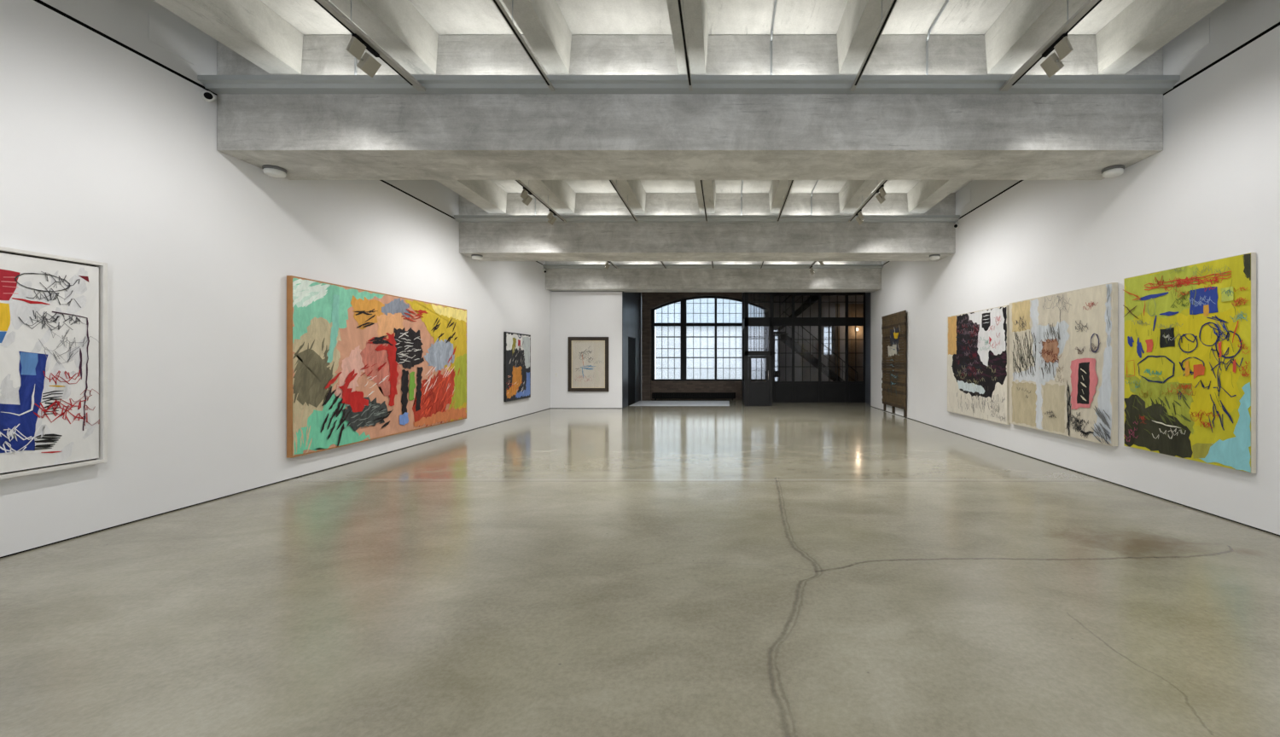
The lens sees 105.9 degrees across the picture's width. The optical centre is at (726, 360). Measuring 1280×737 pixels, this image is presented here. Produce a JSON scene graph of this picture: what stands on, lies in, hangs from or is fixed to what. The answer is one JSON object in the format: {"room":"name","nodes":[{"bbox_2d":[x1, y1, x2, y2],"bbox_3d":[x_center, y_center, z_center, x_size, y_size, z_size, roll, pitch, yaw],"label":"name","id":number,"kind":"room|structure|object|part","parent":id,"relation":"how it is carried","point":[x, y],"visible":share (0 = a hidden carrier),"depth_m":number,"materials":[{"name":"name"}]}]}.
{"room":"museum","nodes":[
{"label":"museum","id":0,"kind":"room"},
{"bbox_2d":[0,0,551,558],"bbox_3d":[-5.880,-1.171,7.750,0.200,5.499,24.300,0,0,0],"label":"wall","id":1,"kind":"structure","parent":0,"point":[109,154],"depth_m":5.04,"materials":[{"name":"white paint"}]},
{"bbox_2d":[0,246,107,479],"bbox_3d":[-5.737,0.020,3.475,0.085,1.830,1.850,0,0,0],"label":"painting","id":2,"kind":"object","parent":1,"relation":"attached to","point":[54,308],"visible":1,"depth_m":4.05,"materials":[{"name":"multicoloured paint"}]},
{"bbox_2d":[148,12,194,64],"bbox_3d":[-5.777,-3.345,4.985,0.005,0.270,0.410,0,0,0],"label":"access panel","id":3,"kind":"object","parent":1,"relation":"attached to","point":[161,33],"visible":1,"depth_m":4.97,"materials":[{"name":"paint"}]},
{"bbox_2d":[200,90,215,102],"bbox_3d":[-5.731,-2.935,5.306,0.110,0.116,0.124,0,0,0],"label":"security camera","id":4,"kind":"object","parent":1,"relation":"attached to","point":[207,96],"visible":1,"depth_m":5.27,"materials":[{"name":"white plastic"}]},
{"bbox_2d":[286,275,466,458],"bbox_3d":[-5.732,0.083,8.395,0.095,2.395,4.250,0,0,0],"label":"painting","id":5,"kind":"object","parent":1,"relation":"attached to","point":[363,365],"visible":1,"depth_m":7.54,"materials":[{"name":"multicoloured paint"}]},
{"bbox_2d":[504,331,530,401],"bbox_3d":[-5.746,0.168,13.190,0.066,1.825,1.580,0,0,0],"label":"painting","id":6,"kind":"object","parent":1,"relation":"attached to","point":[517,346],"visible":1,"depth_m":13.09,"materials":[{"name":"paint"}]},
{"bbox_2d":[550,291,622,408],"bbox_3d":[-4.598,-0.338,15.780,2.356,3.834,0.160,0,0,0],"label":"wall","id":7,"kind":"structure","parent":0,"point":[573,314],"depth_m":15.70,"materials":[{"name":"white paint"}]},
{"bbox_2d":[568,337,608,391],"bbox_3d":[-4.520,0.126,15.673,1.327,1.789,0.050,0,0,0],"label":"framed drawing","id":8,"kind":"object","parent":7,"relation":"attached to","point":[588,357],"visible":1,"depth_m":15.68,"materials":[{"name":"paper"}]},
{"bbox_2d":[0,399,1279,736],"bbox_3d":[0.000,1.680,8.800,19.000,0.200,27.600,0,0,0],"label":"floor","id":9,"kind":"structure","parent":0,"point":[780,569],"depth_m":3.23,"materials":[{"name":"concrete"}]},
{"bbox_2d":[622,291,641,408],"bbox_3d":[-3.479,-0.716,17.443,0.162,4.588,3.494,0,0,0],"label":"cladding","id":10,"kind":"object","parent":9,"relation":"on","point":[631,302],"visible":0.59,"depth_m":17.24,"materials":[{"name":"metal"}]},
{"bbox_2d":[628,337,635,405],"bbox_3d":[-3.418,0.373,17.260,0.094,2.406,1.380,0,0,0],"label":"door","id":11,"kind":"structure","parent":10,"relation":"attached to","point":[631,375],"depth_m":17.20,"materials":[{"name":"black paint"}]},
{"bbox_2d":[629,401,729,406],"bbox_3d":[-1.620,1.577,17.575,3.480,0.005,2.050,0,0,0],"label":"platform","id":12,"kind":"object","parent":9,"relation":"on","point":[640,403],"visible":1,"depth_m":17.29,"materials":[{"name":"grey concrete"}]},
{"bbox_2d":[651,392,735,400],"bbox_3d":[-1.301,1.440,19.277,3.360,0.280,0.125,0,0,0],"label":"radiator","id":13,"kind":"object","parent":9,"relation":"on","point":[654,395],"visible":1,"depth_m":19.23,"materials":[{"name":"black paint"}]},
{"bbox_2d":[741,292,772,406],"bbox_3d":[1.109,-0.714,17.793,0.955,4.583,2.795,0,0,0],"label":"entrance vestibule","id":14,"kind":"object","parent":9,"relation":"on","point":[756,393],"visible":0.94,"depth_m":16.45,"materials":[{"name":"metal"}]},
{"bbox_3d":[1.135,0.706,16.480,0.735,1.728,0.060,0,0,0],"label":"entrance door","id":15,"kind":"part","parent":14,"relation":"part of","materials":[{"name":"metal"}]},
{"bbox_2d":[773,331,785,381],"bbox_3d":[2.146,0.205,20.500,0.520,2.750,2.200,0,0,0],"label":"stair landing","id":16,"kind":"structure","parent":9,"relation":"on","point":[776,334],"depth_m":19.45,"materials":[{"name":"metal"}]},
{"bbox_3d":[1.946,0.250,19.490,0.080,2.660,0.080,0,0,0],"label":"post","id":17,"kind":"part","parent":16,"relation":"part of","materials":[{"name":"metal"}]},
{"bbox_3d":[2.146,-1.125,20.500,0.520,0.090,2.200,0,0,0],"label":"plate","id":18,"kind":"part","parent":16,"relation":"part of","materials":[{"name":"metal"}]},
{"bbox_2d":[777,295,818,331],"bbox_3d":[3.045,-2.556,19.949,1.710,2.668,1.102,0,0,0],"label":"staircase","id":19,"kind":"structure","parent":16,"relation":"on","point":[813,298],"depth_m":19.40,"materials":[{"name":"metal"}]},
{"bbox_3d":[3.045,-2.824,19.420,1.710,2.023,0.044,0,0,0],"label":"handrail","id":20,"kind":"part","parent":19,"relation":"part of","materials":[{"name":"metal"}]},
{"bbox_2d":[762,292,865,402],"bbox_3d":[4.375,-0.716,20.130,5.350,4.588,4.540,0,0,0],"label":"wall","id":21,"kind":"structure","parent":9,"relation":"on","point":[782,392],"depth_m":17.93,"materials":[{"name":"metal"}]},
{"bbox_2d":[773,329,778,381],"bbox_3d":[2.299,-0.218,22.300,0.272,2.452,0.060,0,0,0],"label":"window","id":22,"kind":"structure","parent":21,"relation":"in","point":[774,329],"depth_m":22.27,"materials":[{"name":"glass"}]},
{"bbox_2d":[774,371,779,377],"bbox_3d":[2.379,0.634,22.122,0.238,0.278,0.085,0,0,0],"label":"control box","id":23,"kind":"object","parent":21,"relation":"attached to","point":[776,373],"visible":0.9,"depth_m":22.08,"materials":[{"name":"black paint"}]},
{"bbox_3d":[3.459,1.180,17.900,3.472,0.796,0.060,0,0,0],"label":"kick panel","id":24,"kind":"part","parent":21,"relation":"part of","materials":[{"name":"metal"}]},
{"bbox_2d":[823,326,832,354],"bbox_3d":[4.737,-0.922,22.300,0.430,1.322,0.060,0,0,0],"label":"window","id":25,"kind":"structure","parent":21,"relation":"in","point":[831,332],"depth_m":22.29,"materials":[{"name":"glass"}]},
{"bbox_2d":[780,311,857,381],"bbox_3d":[4.065,-0.306,21.099,3.228,3.768,1.002,0,0,0],"label":"staircase","id":26,"kind":"structure","parent":9,"relation":"on","point":[798,349],"depth_m":20.60,"materials":[{"name":"metal"}]},
{"bbox_2d":[881,310,907,417],"bbox_3d":[4.910,0.091,14.008,0.089,2.918,1.974,0,0,0],"label":"wooden panel","id":27,"kind":"object","parent":9,"relation":"on","point":[893,326],"visible":1,"depth_m":13.81,"materials":[{"name":"paint"}]},
{"bbox_3d":[4.932,0.120,14.090,0.046,2.860,0.120,0,0,0],"label":"post","id":28,"kind":"part","parent":27,"relation":"part of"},
{"bbox_3d":[4.932,0.120,13.160,0.046,2.860,0.120,0,0,0],"label":"post","id":29,"kind":"part","parent":27,"relation":"part of","materials":[{"name":"brown wood"}]},
{"bbox_2d":[259,0,1134,296],"bbox_3d":[0.000,-3.470,9.100,19.000,0.900,27.000,0,0,0],"label":"ceiling","id":30,"kind":"structure","parent":0,"point":[446,17],"depth_m":5.21,"materials":[{"name":"concrete"}]},
{"bbox_2d":[153,0,303,74],"bbox_3d":[-4.995,-3.474,3.110,0.410,0.447,4.614,0,0,0],"label":"joist","id":31,"kind":"object","parent":30,"relation":"attached to","point":[249,28],"visible":1,"depth_m":4.89,"materials":[{"name":"grey concrete"}]},
{"bbox_2d":[329,0,438,74],"bbox_3d":[-3.435,-3.474,3.110,0.350,0.447,4.614,0,0,0],"label":"joist","id":32,"kind":"object","parent":30,"relation":"attached to","point":[397,26],"visible":1,"depth_m":4.88,"materials":[{"name":"grey concrete"}]},
{"bbox_2d":[314,0,425,91],"bbox_3d":[-3.370,-3.112,3.072,0.085,0.267,4.445,0,0,0],"label":"track","id":33,"kind":"object","parent":32,"relation":"hanging from","point":[326,5],"visible":1,"depth_m":4.45,"materials":[{"name":"metal"}]},
{"bbox_2d":[345,33,381,77],"bbox_3d":[-3.434,-2.871,4.503,0.140,0.216,0.345,0,0,0],"label":"track spotlight","id":34,"kind":"object","parent":33,"relation":"attached to","point":[357,46],"visible":1,"depth_m":4.53,"materials":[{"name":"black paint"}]},
{"bbox_2d":[436,180,506,213],"bbox_3d":[-4.945,-3.401,8.325,0.430,0.432,4.004,0,0,0],"label":"joist","id":35,"kind":"object","parent":30,"relation":"attached to","point":[485,194],"visible":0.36,"depth_m":9.45,"materials":[{"name":"grey concrete"}]},
{"bbox_2d":[502,0,571,74],"bbox_3d":[-1.900,-3.474,3.110,0.300,0.447,4.614,0,0,0],"label":"joist","id":36,"kind":"object","parent":30,"relation":"attached to","point":[543,24],"visible":1,"depth_m":4.87,"materials":[{"name":"grey concrete"}]},
{"bbox_2d":[492,0,554,91],"bbox_3d":[-1.920,-3.112,3.072,0.040,0.267,4.445,0,0,0],"label":"track","id":37,"kind":"object","parent":36,"relation":"hanging from","point":[497,2],"visible":1,"depth_m":4.46,"materials":[{"name":"metal"}]},
{"bbox_2d":[519,180,575,213],"bbox_3d":[-3.465,-3.401,8.325,0.430,0.432,4.004,0,0,0],"label":"joist","id":38,"kind":"object","parent":30,"relation":"attached to","point":[561,197],"visible":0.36,"depth_m":9.44,"materials":[{"name":"grey concrete"}]},
{"bbox_2d":[514,180,566,222],"bbox_3d":[-3.430,-3.060,8.287,0.050,0.242,3.835,0,0,0],"label":"track","id":39,"kind":"object","parent":38,"relation":"hanging from","point":[519,182],"visible":0.54,"depth_m":8.81,"materials":[{"name":"metal"}]},
{"bbox_2d":[520,186,532,205],"bbox_3d":[-3.474,-2.831,8.252,0.140,0.216,0.345,0,0,0],"label":"track spotlight","id":40,"kind":"object","parent":39,"relation":"attached to","point":[526,200],"visible":1,"depth_m":8.28,"materials":[{"name":"black paint"}]},
{"bbox_2d":[546,209,556,225],"bbox_3d":[-3.474,-2.831,9.453,0.140,0.216,0.345,0,0,0],"label":"track spotlight","id":41,"kind":"object","parent":39,"relation":"attached to","point":[552,219],"visible":1,"depth_m":9.48,"materials":[{"name":"black paint"}]},
{"bbox_2d":[612,180,645,213],"bbox_3d":[-1.915,-3.401,8.325,0.370,0.432,4.004,0,0,0],"label":"joist","id":42,"kind":"object","parent":30,"relation":"attached to","point":[636,193],"visible":0.29,"depth_m":9.41,"materials":[{"name":"grey concrete"}]},
{"bbox_2d":[608,180,638,222],"bbox_3d":[-1.900,-3.060,8.287,0.040,0.242,3.835,0,0,0],"label":"track","id":43,"kind":"object","parent":42,"relation":"hanging from","point":[612,183],"visible":0.54,"depth_m":8.78,"materials":[{"name":"metal"}]},
{"bbox_2d":[666,0,708,74],"bbox_3d":[-0.385,-3.474,3.110,0.370,0.447,4.614,0,0,0],"label":"joist","id":44,"kind":"object","parent":30,"relation":"attached to","point":[695,11],"visible":1,"depth_m":4.80,"materials":[{"name":"grey concrete"}]},
{"bbox_2d":[676,0,692,91],"bbox_3d":[-0.390,-3.112,3.072,0.035,0.267,4.445,0,0,0],"label":"track","id":45,"kind":"object","parent":44,"relation":"hanging from","point":[680,6],"visible":1,"depth_m":4.46,"materials":[{"name":"metal"}]},
{"bbox_2d":[216,34,1163,180],"bbox_3d":[-0.410,-3.041,5.870,10.734,1.311,0.900,0,0,0],"label":"girder","id":46,"kind":"object","parent":30,"relation":"attached to","point":[311,136],"visible":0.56,"depth_m":5.42,"materials":[{"name":"grey concrete"}]},
{"bbox_2d":[261,164,287,178],"bbox_3d":[-5.600,-2.338,5.930,0.230,0.092,0.230,0,0,0],"label":"smoke detector","id":47,"kind":"object","parent":46,"relation":"attached to","point":[271,171],"visible":1,"depth_m":5.87,"materials":[{"name":"grey plastic"}]},
{"bbox_2d":[349,32,356,75],"bbox_3d":[-4.200,-3.372,3.257,0.026,0.643,4.315,0,0,0],"label":"conduit","id":48,"kind":"object","parent":46,"relation":"attached to","point":[355,58],"visible":0.03,"depth_m":5.39,"materials":[{"name":"grey metal"}]},
{"bbox_2d":[197,75,1179,93],"bbox_3d":[-0.410,-3.070,5.318,10.728,0.100,0.196,0,0,0],"label":"channel","id":49,"kind":"object","parent":46,"relation":"attached to","point":[216,84],"visible":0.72,"depth_m":5.26,"materials":[{"name":"grey metal"}]},
{"bbox_2d":[770,0,777,75],"bbox_3d":[0.500,-3.372,3.257,0.026,0.643,4.315,0,0,0],"label":"conduit","id":50,"kind":"object","parent":46,"relation":"attached to","point":[776,1],"visible":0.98,"depth_m":5.33,"materials":[{"name":"grey metal"}]},
{"bbox_2d":[925,0,949,75],"bbox_3d":[2.260,-3.372,3.257,0.026,0.643,4.315,0,0,0],"label":"conduit","id":51,"kind":"object","parent":46,"relation":"attached to","point":[947,1],"visible":0.98,"depth_m":5.36,"materials":[{"name":"grey metal"}]},
{"bbox_2d":[1101,164,1124,178],"bbox_3d":[4.800,-2.338,5.930,0.230,0.092,0.230,0,0,0],"label":"smoke detector","id":52,"kind":"object","parent":46,"relation":"attached to","point":[1117,170],"visible":1,"depth_m":5.87,"materials":[{"name":"grey plastic"}]},
{"bbox_2d":[693,180,715,213],"bbox_3d":[-0.410,-3.401,8.325,0.380,0.432,4.004,0,0,0],"label":"joist","id":53,"kind":"object","parent":30,"relation":"attached to","point":[709,187],"visible":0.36,"depth_m":9.29,"materials":[{"name":"grey concrete"}]},
{"bbox_2d":[699,180,707,222],"bbox_3d":[-0.410,-3.060,8.287,0.035,0.242,3.835,0,0,0],"label":"track","id":54,"kind":"object","parent":53,"relation":"hanging from","point":[701,181],"visible":0.58,"depth_m":8.71,"materials":[{"name":"metal"}]},
{"bbox_2d":[459,193,955,261],"bbox_3d":[-0.410,-2.970,10.765,10.734,1.291,0.870,0,0,0],"label":"girder","id":55,"kind":"object","parent":30,"relation":"attached to","point":[496,241],"visible":0.76,"depth_m":10.33,"materials":[{"name":"grey concrete"}]},
{"bbox_2d":[471,254,482,260],"bbox_3d":[-5.500,-2.278,10.550,0.230,0.092,0.230,0,0,0],"label":"smoke detector","id":56,"kind":"object","parent":55,"relation":"attached to","point":[478,257],"visible":1,"depth_m":10.47,"materials":[{"name":"grey plastic"}]},
{"bbox_2d":[453,215,960,222],"bbox_3d":[-0.410,-3.030,10.228,10.728,0.100,0.196,0,0,0],"label":"channel","id":57,"kind":"object","parent":55,"relation":"attached to","point":[460,218],"visible":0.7,"depth_m":10.17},
{"bbox_2d":[740,180,743,215],"bbox_3d":[0.320,-3.312,8.473,0.026,0.603,3.705,0,0,0],"label":"conduit","id":58,"kind":"object","parent":55,"relation":"attached to","point":[741,180],"visible":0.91,"depth_m":10.30,"materials":[{"name":"grey metal"}]},
{"bbox_2d":[810,180,818,215],"bbox_3d":[1.830,-3.312,8.473,0.026,0.603,3.705,0,0,0],"label":"conduit","id":59,"kind":"object","parent":55,"relation":"attached to","point":[817,180],"visible":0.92,"depth_m":10.30,"materials":[{"name":"grey metal"}]},
{"bbox_2d":[929,254,940,260],"bbox_3d":[4.600,-2.278,10.550,0.230,0.092,0.230,0,0,0],"label":"smoke detector","id":60,"kind":"object","parent":55,"relation":"attached to","point":[933,257],"visible":1,"depth_m":10.47,"materials":[{"name":"grey plastic"}]},
{"bbox_2d":[545,261,881,292],"bbox_3d":[-0.410,-2.902,15.650,10.734,1.235,0.800,0,0,0],"label":"girder","id":61,"kind":"object","parent":30,"relation":"attached to","point":[556,280],"visible":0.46,"depth_m":15.25,"materials":[{"name":"grey concrete"}]},
{"bbox_2d":[542,264,883,268],"bbox_3d":[-0.410,-2.980,15.148,10.728,0.100,0.196,0,0,0],"label":"channel","id":62,"kind":"object","parent":61,"relation":"attached to","point":[545,266],"visible":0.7,"depth_m":15.10,"materials":[{"name":"grey metal"}]},
{"bbox_2d":[768,180,794,213],"bbox_3d":[1.080,-3.401,8.325,0.320,0.432,4.004,0,0,0],"label":"joist","id":63,"kind":"object","parent":30,"relation":"attached to","point":[778,189],"visible":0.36,"depth_m":9.39,"materials":[{"name":"grey concrete"}]},
{"bbox_2d":[776,180,794,222],"bbox_3d":[1.090,-3.060,8.287,0.040,0.242,3.835,0,0,0],"label":"track","id":64,"kind":"object","parent":63,"relation":"hanging from","point":[790,184],"visible":0.55,"depth_m":8.76,"materials":[{"name":"metal"}]},
{"bbox_2d":[838,180,881,213],"bbox_3d":[2.605,-3.401,8.325,0.350,0.432,4.004,0,0,0],"label":"joist","id":65,"kind":"object","parent":30,"relation":"attached to","point":[850,196],"visible":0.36,"depth_m":9.44,"materials":[{"name":"grey concrete"}]},
{"bbox_2d":[847,180,888,222],"bbox_3d":[2.620,-3.060,8.287,0.050,0.242,3.835,0,0,0],"label":"track","id":66,"kind":"object","parent":65,"relation":"hanging from","point":[883,182],"visible":0.52,"depth_m":8.84,"materials":[{"name":"metal"}]},
{"bbox_2d":[855,209,863,225],"bbox_3d":[2.664,-2.831,9.453,0.140,0.216,0.345,0,0,0],"label":"track spotlight","id":67,"kind":"object","parent":66,"relation":"attached to","point":[859,218],"visible":1,"depth_m":9.48,"materials":[{"name":"black paint"}]},
{"bbox_2d":[875,185,886,203],"bbox_3d":[2.664,-2.831,8.152,0.140,0.216,0.345,0,0,0],"label":"track spotlight","id":68,"kind":"object","parent":66,"relation":"attached to","point":[880,196],"visible":1,"depth_m":8.18,"materials":[{"name":"black paint"}]},
{"bbox_2d":[836,0,890,74],"bbox_3d":[1.410,-3.474,3.110,0.320,0.447,4.614,0,0,0],"label":"joist","id":69,"kind":"object","parent":30,"relation":"attached to","point":[861,20],"visible":0.8,"depth_m":4.87,"materials":[{"name":"grey concrete"}]},
{"bbox_2d":[850,0,897,91],"bbox_3d":[1.400,-3.112,3.072,0.040,0.267,4.445,0,0,0],"label":"track","id":70,"kind":"object","parent":69,"relation":"hanging from","point":[893,2],"visible":1,"depth_m":4.46,"materials":[{"name":"metal"}]},
{"bbox_2d":[907,180,968,213],"bbox_3d":[4.110,-3.401,8.325,0.400,0.432,4.004,0,0,0],"label":"joist","id":71,"kind":"object","parent":30,"relation":"attached to","point":[926,194],"visible":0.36,"depth_m":9.44,"materials":[{"name":"grey concrete"}]},
{"bbox_2d":[984,0,1087,74],"bbox_3d":[3.120,-3.474,3.110,0.380,0.447,4.614,0,0,0],"label":"joist","id":72,"kind":"object","parent":30,"relation":"attached to","point":[1023,27],"visible":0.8,"depth_m":4.87,"materials":[{"name":"grey concrete"}]},
{"bbox_2d":[999,0,1102,91],"bbox_3d":[3.070,-3.112,3.072,0.085,0.267,4.445,0,0,0],"label":"track","id":73,"kind":"object","parent":72,"relation":"hanging from","point":[1089,5],"visible":1,"depth_m":4.46,"materials":[{"name":"metal"}]},
{"bbox_2d":[1040,33,1073,77],"bbox_3d":[3.134,-2.871,4.503,0.140,0.216,0.345,0,0,0],"label":"track spotlight","id":74,"kind":"object","parent":73,"relation":"attached to","point":[1062,46],"visible":1,"depth_m":4.53,"materials":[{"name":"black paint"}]},
{"bbox_2d":[1095,0,1227,74],"bbox_3d":[4.370,-3.474,3.110,0.360,0.447,4.614,0,0,0],"label":"joist","id":75,"kind":"object","parent":30,"relation":"attached to","point":[1143,27],"visible":1,"depth_m":4.89,"materials":[{"name":"grey concrete"}]},
{"bbox_3d":[-3.465,-3.348,13.225,0.430,0.377,4.044,0,0,0],"label":"joist","id":76,"kind":"object","parent":30,"relation":"attached to","visible":0},
{"bbox_3d":[-3.430,-3.022,13.188,0.050,0.267,3.875,0,0,0],"label":"track","id":77,"kind":"object","parent":76,"relation":"hanging from","visible":0},
{"bbox_2d":[605,261,610,269],"bbox_3d":[-3.474,-2.781,13.902,0.140,0.216,0.345,0,0,0],"label":"track spotlight","id":78,"kind":"object","parent":77,"relation":"attached to","point":[607,265],"visible":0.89,"depth_m":13.93,"materials":[{"name":"black paint"}]},
{"bbox_3d":[2.605,-3.348,13.225,0.350,0.377,4.044,0,0,0],"label":"joist","id":79,"kind":"object","parent":30,"relation":"attached to","visible":0},
{"bbox_3d":[2.620,-3.022,13.188,0.050,0.267,3.875,0,0,0],"label":"track","id":80,"kind":"object","parent":79,"relation":"hanging from","visible":0},
{"bbox_2d":[809,266,814,274],"bbox_3d":[2.664,-2.781,14.752,0.140,0.216,0.345,0,0,0],"label":"track spotlight","id":81,"kind":"object","parent":80,"relation":"attached to","point":[811,270],"visible":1,"depth_m":14.77,"materials":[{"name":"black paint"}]},
{"bbox_2d":[641,292,769,400],"bbox_3d":[-0.774,-0.716,19.410,5.248,4.588,0.420,0,0,0],"label":"wall","id":82,"kind":"structure","parent":0,"point":[649,300],"depth_m":19.20,"materials":[{"name":"brown brick"}]},
{"bbox_2d":[870,0,1279,536],"bbox_3d":[5.060,-1.171,6.000,0.200,5.499,20.800,0,0,0],"label":"wall","id":83,"kind":"structure","parent":0,"point":[1212,192],"depth_m":5.56,"materials":[{"name":"white paint"}]},
{"bbox_2d":[865,292,870,404],"bbox_3d":[5.225,-0.716,17.135,0.190,4.588,1.670,0,0,0],"label":"trim","id":84,"kind":"structure","parent":83,"relation":"attached to","point":[867,294],"depth_m":17.49,"materials":[{"name":"black paint"}]},
{"bbox_2d":[953,222,959,228],"bbox_3d":[4.911,-2.880,10.216,0.110,0.116,0.124,0,0,0],"label":"security camera","id":85,"kind":"object","parent":83,"relation":"attached to","point":[956,225],"visible":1,"depth_m":10.17,"materials":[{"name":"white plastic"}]},
{"bbox_2d":[947,305,1009,424],"bbox_3d":[4.920,0.080,9.465,0.078,2.090,2.270,0,0,0],"label":"painting","id":86,"kind":"object","parent":83,"relation":"attached to","point":[978,342],"visible":0.99,"depth_m":9.21,"materials":[{"name":"paint"}]},
{"bbox_2d":[1009,282,1117,446],"bbox_3d":[4.910,0.050,7.135,0.097,2.070,2.210,0,0,0],"label":"painting","id":87,"kind":"object","parent":83,"relation":"attached to","point":[1063,346],"visible":1,"depth_m":6.80,"materials":[{"name":"paint"}]},
{"bbox_2d":[1123,252,1256,473],"bbox_3d":[4.921,0.022,5.175,0.076,2.065,1.430,0,0,0],"label":"painting","id":88,"kind":"object","parent":83,"relation":"attached to","point":[1189,331],"visible":1,"depth_m":5.01,"materials":[{"name":"paint"}]},
{"bbox_2d":[1182,17,1210,59],"bbox_3d":[4.957,-3.390,5.045,0.005,0.260,0.290,0,0,0],"label":"access panel","id":89,"kind":"object","parent":83,"relation":"attached to","point":[1196,38],"visible":1,"depth_m":5.03,"materials":[{"name":"paint"}]},
{"label":"outside","id":90,"kind":"structure","parent":0,"visible":0},
{"bbox_2d":[651,296,831,381],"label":"window","id":91,"kind":"structure","parent":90,"point":[703,368],"depth_m":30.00,"materials":[{"name":"glass"}]}
]}

